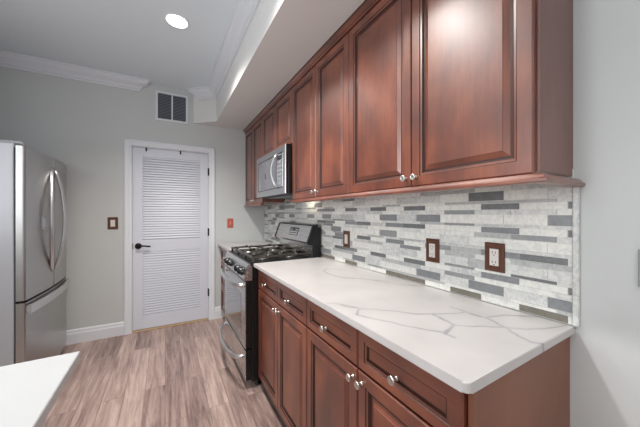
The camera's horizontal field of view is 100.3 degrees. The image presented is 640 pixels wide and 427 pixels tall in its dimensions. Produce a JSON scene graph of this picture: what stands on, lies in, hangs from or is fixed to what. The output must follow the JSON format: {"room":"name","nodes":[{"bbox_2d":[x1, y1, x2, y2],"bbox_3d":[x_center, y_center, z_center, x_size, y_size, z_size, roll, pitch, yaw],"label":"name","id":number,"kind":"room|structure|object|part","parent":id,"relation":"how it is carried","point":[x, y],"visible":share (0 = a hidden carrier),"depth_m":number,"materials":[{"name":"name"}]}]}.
{"room":"kitchen","nodes":[
{"label":"kitchen","id":0,"kind":"room"},
{"bbox_2d":[0,0,235,90],"bbox_3d":[-0.456,-1.474,0.331,2.943,0.100,6.030,0,0,-30],"label":"ceiling","id":1,"kind":"structure","parent":0,"point":[133,38],"depth_m":2.12,"materials":[{"name":"white paint"}]},
{"bbox_2d":[164,13,189,29],"bbox_3d":[-1.058,-1.420,1.976,0.172,0.006,0.172,0,0,-30],"label":"recessed light","id":2,"kind":"object","parent":1,"relation":"in","point":[177,21],"visible":1,"depth_m":1.97,"materials":[{"name":"white paint"}]},
{"bbox_2d":[194,0,364,129],"bbox_3d":[0.345,-1.241,0.830,0.856,0.365,5.890,0,0,-30],"label":"soffit","id":3,"kind":"structure","parent":1,"relation":"attached to","point":[282,36],"depth_m":1.80,"materials":[{"name":"white paint"}]},
{"bbox_2d":[0,66,263,329],"bbox_3d":[-2.005,-0.074,2.909,2.843,2.700,0.100,0,0,-28],"label":"wall","id":4,"kind":"structure","parent":0,"point":[84,126],"depth_m":2.72,"materials":[{"name":"grey paint"}]},
{"bbox_2d":[0,50,149,91],"bbox_3d":[-2.492,-1.370,2.561,1.455,0.106,0.150,0,0,-28],"label":"trim","id":5,"kind":"structure","parent":4,"relation":"attached to","point":[8,59],"depth_m":2.57,"materials":[{"name":"white paint"}]},
{"bbox_2d":[66,321,123,344],"bbox_3d":[-2.601,1.207,2.522,1.226,0.138,0.016,0,0,-28],"label":"baseboard","id":6,"kind":"structure","parent":4,"relation":"attached to","point":[79,335],"depth_m":2.69,"materials":[{"name":"white paint"}]},
{"bbox_2d":[108,217,117,228],"bbox_3d":[-2.149,0.101,2.770,0.088,0.126,0.008,0,0,-29],"label":"light switch","id":7,"kind":"object","parent":4,"relation":"attached to","point":[112,221],"visible":1,"depth_m":2.77,"materials":[{"name":"brown wood"}]},
{"bbox_2d":[124,139,214,334],"bbox_3d":[-1.685,0.244,3.055,0.894,2.064,0.147,0,0,-28],"label":"door","id":8,"kind":"structure","parent":4,"relation":"in","point":[169,189],"depth_m":3.02,"materials":[{"name":"white paint"}]},
{"bbox_3d":[-1.912,0.351,2.879,0.147,0.064,0.051,0,0,-28],"label":"lever handle","id":9,"kind":"part","parent":8,"relation":"part of","materials":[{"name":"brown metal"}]},
{"bbox_3d":[-1.684,-0.167,3.052,0.570,0.907,0.031,0,0,-28],"label":"louver panel","id":10,"kind":"part","parent":8,"relation":"part of","materials":[{"name":"white paint"}]},
{"bbox_3d":[-1.684,0.762,3.052,0.570,0.688,0.031,0,0,-28],"label":"louver panel","id":11,"kind":"part","parent":8,"relation":"part of","materials":[{"name":"white paint"}]},
{"bbox_2d":[156,90,187,123],"bbox_3d":[-1.674,-1.198,3.023,0.321,0.325,0.014,0,0,-28],"label":"air vent","id":12,"kind":"object","parent":4,"relation":"in","point":[170,107],"visible":1,"depth_m":3.02,"materials":[{"name":"white metal"}]},
{"bbox_2d":[215,306,223,318],"bbox_3d":[-1.227,1.207,3.264,0.111,0.138,0.016,0,0,-28],"label":"baseboard","id":13,"kind":"structure","parent":4,"relation":"attached to","point":[218,313],"depth_m":3.25,"materials":[{"name":"white paint"}]},
{"bbox_2d":[187,0,260,100],"bbox_3d":[0.038,-1.370,0.654,0.299,0.106,5.893,0,0,-30],"label":"trim","id":14,"kind":"structure","parent":4,"relation":"attached to","point":[243,12],"depth_m":2.19,"materials":[{"name":"white paint"}]},
{"bbox_2d":[227,218,232,227],"bbox_3d":[-1.115,0.120,3.322,0.072,0.116,0.018,0,0,-28],"label":"switch","id":15,"kind":"object","parent":4,"relation":"attached to","point":[229,221],"visible":1,"depth_m":3.32,"materials":[{"name":"red"}]},
{"bbox_2d":[45,317,287,426],"bbox_3d":[-0.456,1.326,0.331,2.943,0.100,6.030,0,0,-30],"label":"floor","id":16,"kind":"structure","parent":0,"point":[183,375],"depth_m":1.97,"materials":[{"name":"wood"}]},
{"bbox_2d":[0,140,69,366],"bbox_3d":[-2.441,0.400,1.979,0.820,1.752,0.872,0,0,-30],"label":"refrigerator","id":17,"kind":"object","parent":16,"relation":"on","point":[34,283],"visible":0.98,"depth_m":1.82,"materials":[{"name":"grey metal"}]},
{"bbox_3d":[-2.065,0.065,1.948,0.067,1.022,0.441,0,0,-30],"label":"door","id":18,"kind":"part","parent":17,"relation":"part of","materials":[{"name":"silver metal"}]},
{"bbox_3d":[-2.173,0.899,2.134,0.068,0.615,0.872,0,0,-30],"label":"freezer drawer","id":19,"kind":"part","parent":17,"relation":"part of","materials":[{"name":"silver metal"}]},
{"bbox_3d":[-2.078,0.046,2.070,0.174,0.833,0.025,0,0,45],"label":"handle","id":20,"kind":"part","parent":17,"relation":"part of","materials":[{"name":"silver metal"}]},
{"bbox_3d":[-2.285,0.065,2.328,0.067,1.022,0.425,0,0,-30],"label":"door","id":21,"kind":"part","parent":17,"relation":"part of","materials":[{"name":"silver metal"}]},
{"bbox_3d":[-2.139,0.046,2.193,0.082,0.818,0.034,0,0,-40],"label":"handle","id":22,"kind":"part","parent":17,"relation":"part of","materials":[{"name":"silver metal"}]},
{"bbox_2d":[221,247,226,315],"bbox_3d":[-0.808,0.832,3.068,0.580,0.889,0.736,0,0,-30],"label":"base cabinet","id":23,"kind":"object","parent":16,"relation":"on","point":[223,251],"visible":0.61,"depth_m":3.15,"materials":[{"name":"brown wood"}]},
{"bbox_3d":[-1.017,1.028,2.941,0.019,0.297,0.710,0,0,-30],"label":"drawer","id":24,"kind":"part","parent":23,"relation":"part of","materials":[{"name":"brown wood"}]},
{"bbox_3d":[-1.017,0.728,2.941,0.019,0.287,0.710,0,0,-30],"label":"drawer","id":25,"kind":"part","parent":23,"relation":"part of","materials":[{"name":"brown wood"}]},
{"bbox_3d":[-1.017,0.490,2.941,0.019,0.172,0.710,0,0,-30],"label":"drawer","id":26,"kind":"part","parent":23,"relation":"part of","materials":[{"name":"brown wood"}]},
{"bbox_2d":[218,241,276,250],"bbox_3d":[-0.804,0.374,3.068,0.580,0.026,0.743,0,0,-30],"label":"countertop","id":27,"kind":"structure","parent":23,"relation":"on","point":[227,246],"depth_m":3.11,"materials":[{"name":"stone"}]},
{"bbox_2d":[219,222,320,384],"bbox_3d":[-0.496,0.682,2.371,0.722,1.188,0.764,0,0,-30],"label":"gas range","id":28,"kind":"object","parent":16,"relation":"on","point":[297,240],"visible":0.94,"depth_m":2.14,"materials":[{"name":"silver metal"}]},
{"bbox_3d":[-0.782,0.427,2.304,0.049,0.059,0.059,0,0,-30],"label":"burner knob","id":29,"kind":"part","parent":28,"relation":"part of","materials":[{"name":"silver metal"}]},
{"bbox_3d":[-0.766,1.051,2.214,0.098,0.058,0.700,0,0,-30],"label":"handle","id":30,"kind":"part","parent":28,"relation":"part of","materials":[{"name":"silver metal"}]},
{"bbox_3d":[-0.760,0.524,2.218,0.084,0.034,0.702,0,0,-30],"label":"handle","id":31,"kind":"part","parent":28,"relation":"part of","materials":[{"name":"silver metal"}]},
{"bbox_3d":[-0.708,0.424,2.248,0.060,0.120,0.762,0,0,-30],"label":"control panel","id":32,"kind":"part","parent":28,"relation":"part of","materials":[{"name":"silver metal"}]},
{"bbox_3d":[-0.704,1.094,2.250,0.050,0.215,0.762,0,0,-30],"label":"storage drawer","id":33,"kind":"part","parent":28,"relation":"part of","materials":[{"name":"silver metal"}]},
{"bbox_3d":[-0.704,0.733,2.250,0.050,0.486,0.762,0,0,-30],"label":"oven door","id":34,"kind":"part","parent":28,"relation":"part of","materials":[{"name":"silver metal"}]},
{"bbox_3d":[-0.589,0.427,1.970,0.049,0.059,0.059,0,0,-30],"label":"burner knob","id":35,"kind":"part","parent":28,"relation":"part of","materials":[{"name":"silver metal"}]},
{"bbox_2d":[229,249,313,265],"bbox_3d":[-0.467,0.358,2.387,0.525,0.046,0.764,0,0,-30],"label":"cooktop","id":36,"kind":"object","parent":28,"relation":"in","point":[247,257],"depth_m":2.18,"materials":[{"name":"black metal"}]},
{"bbox_3d":[-0.227,0.096,2.527,0.048,0.016,0.716,0,0,-30],"label":"trim","id":37,"kind":"part","parent":28,"relation":"part of","materials":[{"name":"silver metal"}]},
{"bbox_2d":[258,270,308,426],"bbox_3d":[-0.038,0.832,1.739,0.580,0.889,0.770,0,0,-30],"label":"base cabinet","id":38,"kind":"object","parent":16,"relation":"on","point":[282,312],"visible":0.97,"depth_m":1.52,"materials":[{"name":"brown wood"}]},
{"bbox_3d":[-0.345,0.472,1.781,0.019,0.136,0.384,0,0,-30],"label":"drawer","id":39,"kind":"part","parent":38,"relation":"part of","materials":[{"name":"brown wood"}]},
{"bbox_3d":[-0.345,0.865,1.781,0.019,0.633,0.384,0,0,-30],"label":"door","id":40,"kind":"part","parent":38,"relation":"part of","materials":[{"name":"brown wood"}]},
{"bbox_3d":[-0.152,0.472,1.448,0.019,0.136,0.375,0,0,-30],"label":"drawer","id":41,"kind":"part","parent":38,"relation":"part of","materials":[{"name":"brown wood"}]},
{"bbox_3d":[-0.152,0.865,1.448,0.019,0.633,0.375,0,0,-30],"label":"door","id":42,"kind":"part","parent":38,"relation":"part of","materials":[{"name":"brown wood"}]},
{"bbox_2d":[307,299,569,426],"bbox_3d":[0.360,0.832,1.065,0.593,0.889,0.792,0,0,-30],"label":"base cabinet","id":43,"kind":"object","parent":16,"relation":"on","point":[354,380],"visible":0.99,"depth_m":0.82,"materials":[{"name":"brown wood"}]},
{"bbox_3d":[0.014,0.473,1.097,0.026,0.027,0.027,0,0,-30],"label":"knob","id":44,"kind":"part","parent":43,"relation":"part of","materials":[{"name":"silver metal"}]},
{"bbox_3d":[0.042,0.472,1.113,0.019,0.136,0.385,0,0,-30],"label":"drawer","id":45,"kind":"part","parent":43,"relation":"part of","materials":[{"name":"brown wood"}]},
{"bbox_3d":[0.042,0.865,1.113,0.019,0.633,0.385,0,0,-30],"label":"door","id":46,"kind":"part","parent":43,"relation":"part of","materials":[{"name":"brown wood"}]},
{"bbox_3d":[0.108,0.584,0.955,0.026,0.027,0.027,0,0,-30],"label":"knob","id":47,"kind":"part","parent":43,"relation":"part of","materials":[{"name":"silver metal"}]},
{"bbox_3d":[0.133,0.584,0.911,0.026,0.027,0.027,0,0,-30],"label":"knob","id":48,"kind":"part","parent":43,"relation":"part of","materials":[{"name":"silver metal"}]},
{"bbox_3d":[0.209,0.473,0.761,0.026,0.027,0.027,0,0,-30],"label":"knob","id":49,"kind":"part","parent":43,"relation":"part of","materials":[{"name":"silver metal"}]},
{"bbox_3d":[0.237,0.865,0.777,0.019,0.633,0.383,0,0,-30],"label":"door","id":50,"kind":"part","parent":43,"relation":"part of","materials":[{"name":"brown wood"}]},
{"bbox_3d":[0.237,0.472,0.777,0.019,0.136,0.383,0,0,-30],"label":"drawer","id":51,"kind":"part","parent":43,"relation":"part of","materials":[{"name":"brown wood"}]},
{"bbox_2d":[254,257,573,393],"bbox_3d":[0.167,0.374,1.393,0.580,0.026,1.582,0,0,-30],"label":"countertop","id":52,"kind":"structure","parent":43,"relation":"on","point":[468,344],"depth_m":0.90,"materials":[{"name":"stone"}]},
{"bbox_3d":[0.577,0.832,0.739,0.545,0.889,0.012,0,0,-30],"label":"panel","id":53,"kind":"part","parent":43,"relation":"part of","materials":[{"name":"brown wood"}]},
{"bbox_3d":[-0.540,0.833,-0.359,0.805,0.888,1.820,0,0,-30],"label":"cabinet","id":54,"kind":"object","parent":16,"relation":"on","visible":0},
{"bbox_2d":[0,351,79,426],"bbox_3d":[-0.541,0.375,-0.356,0.906,0.027,1.926,0,0,-30],"label":"countertop","id":55,"kind":"structure","parent":54,"relation":"on","point":[29,390],"depth_m":0.56,"materials":[{"name":"white stone"}]},
{"bbox_2d":[264,0,639,426],"bbox_3d":[0.769,-0.074,1.041,0.111,2.700,6.030,0,0,-30],"label":"wall","id":56,"kind":"structure","parent":0,"point":[605,347],"depth_m":0.86,"materials":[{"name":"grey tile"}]},
{"bbox_2d":[244,118,284,206],"bbox_3d":[-0.679,-0.564,3.168,0.283,0.959,0.693,0,0,-30],"label":"upper cabinet","id":57,"kind":"object","parent":56,"relation":"attached to","point":[254,136],"depth_m":3.10,"materials":[{"name":"brown wood"}]},
{"bbox_3d":[-0.858,-0.563,3.265,0.019,0.902,0.341,0,0,-30],"label":"door","id":58,"kind":"part","parent":57,"relation":"part of","materials":[{"name":"brown wood"}]},
{"bbox_3d":[-0.782,-0.097,3.110,0.036,0.026,0.690,0,0,-30],"label":"light rail","id":59,"kind":"part","parent":57,"relation":"part of","materials":[{"name":"brown wood"}]},
{"bbox_3d":[-0.684,-0.563,2.965,0.019,0.902,0.344,0,0,-30],"label":"door","id":60,"kind":"part","parent":57,"relation":"part of","materials":[{"name":"brown wood"}]},
{"bbox_2d":[257,144,291,198],"bbox_3d":[-0.363,-0.357,2.524,0.360,0.410,0.768,0,0,-30],"label":"microwave","id":61,"kind":"object","parent":56,"relation":"on","point":[274,169],"visible":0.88,"depth_m":2.30,"materials":[{"name":"silver metal"}]},
{"bbox_3d":[-0.393,-0.361,2.274,0.071,0.303,0.025,0,0,4],"label":"handle","id":62,"kind":"part","parent":61,"relation":"part of","materials":[{"name":"silver metal"}]},
{"bbox_2d":[263,89,291,155],"bbox_3d":[-0.305,-0.805,2.547,0.257,0.478,0.752,0,0,-30],"label":"upper cabinet","id":63,"kind":"object","parent":56,"relation":"attached to","point":[277,123],"visible":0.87,"depth_m":2.42,"materials":[{"name":"brown wood"}]},
{"bbox_3d":[-0.504,-0.792,2.654,0.019,0.444,0.365,0,0,-30],"label":"door","id":64,"kind":"part","parent":63,"relation":"part of","materials":[{"name":"brown wood"}]},
{"bbox_3d":[-0.315,-0.792,2.327,0.019,0.444,0.381,0,0,-30],"label":"door","id":65,"kind":"part","parent":63,"relation":"part of","materials":[{"name":"brown wood"}]},
{"bbox_2d":[292,33,348,199],"bbox_3d":[0.066,-0.578,1.882,0.283,0.932,0.766,0,0,-30],"label":"upper cabinet","id":66,"kind":"object","parent":56,"relation":"attached to","point":[320,99],"visible":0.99,"depth_m":1.74,"materials":[{"name":"brown wood"}]},
{"bbox_3d":[-0.120,-0.563,1.991,0.019,0.902,0.386,0,0,-30],"label":"door","id":67,"kind":"part","parent":66,"relation":"part of","materials":[{"name":"brown wood"}]},
{"bbox_3d":[0.072,-0.563,1.659,0.019,0.902,0.373,0,0,-30],"label":"door","id":68,"kind":"part","parent":66,"relation":"part of","materials":[{"name":"brown wood"}]},
{"bbox_2d":[343,231,349,247],"bbox_3d":[0.188,0.184,1.923,0.010,0.118,0.078,0,0,-30],"label":"light switch","id":69,"kind":"object","parent":56,"relation":"attached to","point":[346,234],"visible":1,"depth_m":1.91,"materials":[{"name":"brown wood"}]},
{"bbox_2d":[426,238,439,262],"bbox_3d":[0.548,0.180,1.304,0.007,0.114,0.074,0,0,-30],"label":"wall outlet","id":70,"kind":"object","parent":56,"relation":"attached to","point":[432,245],"visible":1,"depth_m":1.30,"materials":[{"name":"brown wood"}]},
{"bbox_2d":[429,243,434,257],"bbox_3d":[0.546,0.180,1.302,0.003,0.066,0.033,0,0,-30],"label":"receptacle","id":71,"kind":"object","parent":70,"relation":"attached to","point":[431,245],"depth_m":1.30,"materials":[{"name":"white plastic"}]},
{"bbox_2d":[349,0,572,193],"bbox_3d":[0.478,-0.578,1.171,0.283,0.932,0.873,0,0,-30],"label":"upper cabinet","id":72,"kind":"object","parent":56,"relation":"attached to","point":[441,91],"visible":1,"depth_m":0.94,"materials":[{"name":"brown wood"}]},
{"bbox_2d":[243,0,380,133],"bbox_3d":[-0.067,-1.037,2.110,0.284,0.042,3.139,0,0,-30],"label":"crown molding","id":73,"kind":"structure","parent":72,"relation":"attached to","point":[366,6],"depth_m":1.71,"materials":[{"name":"brown wood"}]},
{"bbox_3d":[0.277,-0.563,1.306,0.019,0.902,0.434,0,0,-30],"label":"door","id":74,"kind":"part","parent":72,"relation":"part of","materials":[{"name":"brown wood"}]},
{"bbox_3d":[0.354,-0.148,1.127,0.026,0.027,0.027,0,0,-30],"label":"knob","id":75,"kind":"part","parent":72,"relation":"part of","materials":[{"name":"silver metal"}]},
{"bbox_3d":[0.380,-0.148,1.083,0.026,0.027,0.027,0,0,-30],"label":"knob","id":76,"kind":"part","parent":72,"relation":"part of","materials":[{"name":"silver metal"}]},
{"bbox_2d":[290,173,584,202],"bbox_3d":[0.296,-0.097,1.491,0.277,0.026,1.668,0,0,-30],"label":"rail","id":77,"kind":"object","parent":72,"relation":"attached to","point":[539,178],"visible":0.98,"depth_m":0.88,"materials":[{"name":"brown wood"}]},
{"bbox_3d":[0.494,-0.563,0.931,0.019,0.902,0.425,0,0,-30],"label":"door","id":78,"kind":"part","parent":72,"relation":"part of","materials":[{"name":"brown wood"}]},
{"bbox_3d":[0.715,-0.582,0.807,0.237,0.924,0.005,0,0,-30],"label":"panel","id":79,"kind":"part","parent":72,"relation":"part of","materials":[{"name":"brown wood"}]},
{"bbox_2d":[485,242,504,272],"bbox_3d":[0.691,0.173,1.058,0.007,0.114,0.074,0,0,-30],"label":"wall outlet","id":80,"kind":"object","parent":56,"relation":"attached to","point":[494,252],"visible":1,"depth_m":1.05,"materials":[{"name":"brown wood"}]},
{"bbox_2d":[490,249,498,265],"bbox_3d":[0.689,0.173,1.057,0.003,0.066,0.033,0,0,-30],"label":"receptacle","id":81,"kind":"object","parent":80,"relation":"attached to","point":[494,253],"depth_m":1.05,"materials":[{"name":"white plastic"}]},
{"bbox_2d":[572,187,579,326],"bbox_3d":[0.818,0.137,0.852,0.016,0.447,0.016,0,0,-30],"label":"trim","id":82,"kind":"structure","parent":56,"relation":"attached to","point":[575,190],"depth_m":0.85,"materials":[{"name":"stone"}]},
{"bbox_2d":[638,249,639,286],"bbox_3d":[0.904,0.151,0.712,0.006,0.106,0.074,0,0,-30],"label":"wall plate","id":83,"kind":"object","parent":56,"relation":"attached to","point":[638,249],"visible":1,"depth_m":0.74,"materials":[{"name":"grey plastic"}]}
]}

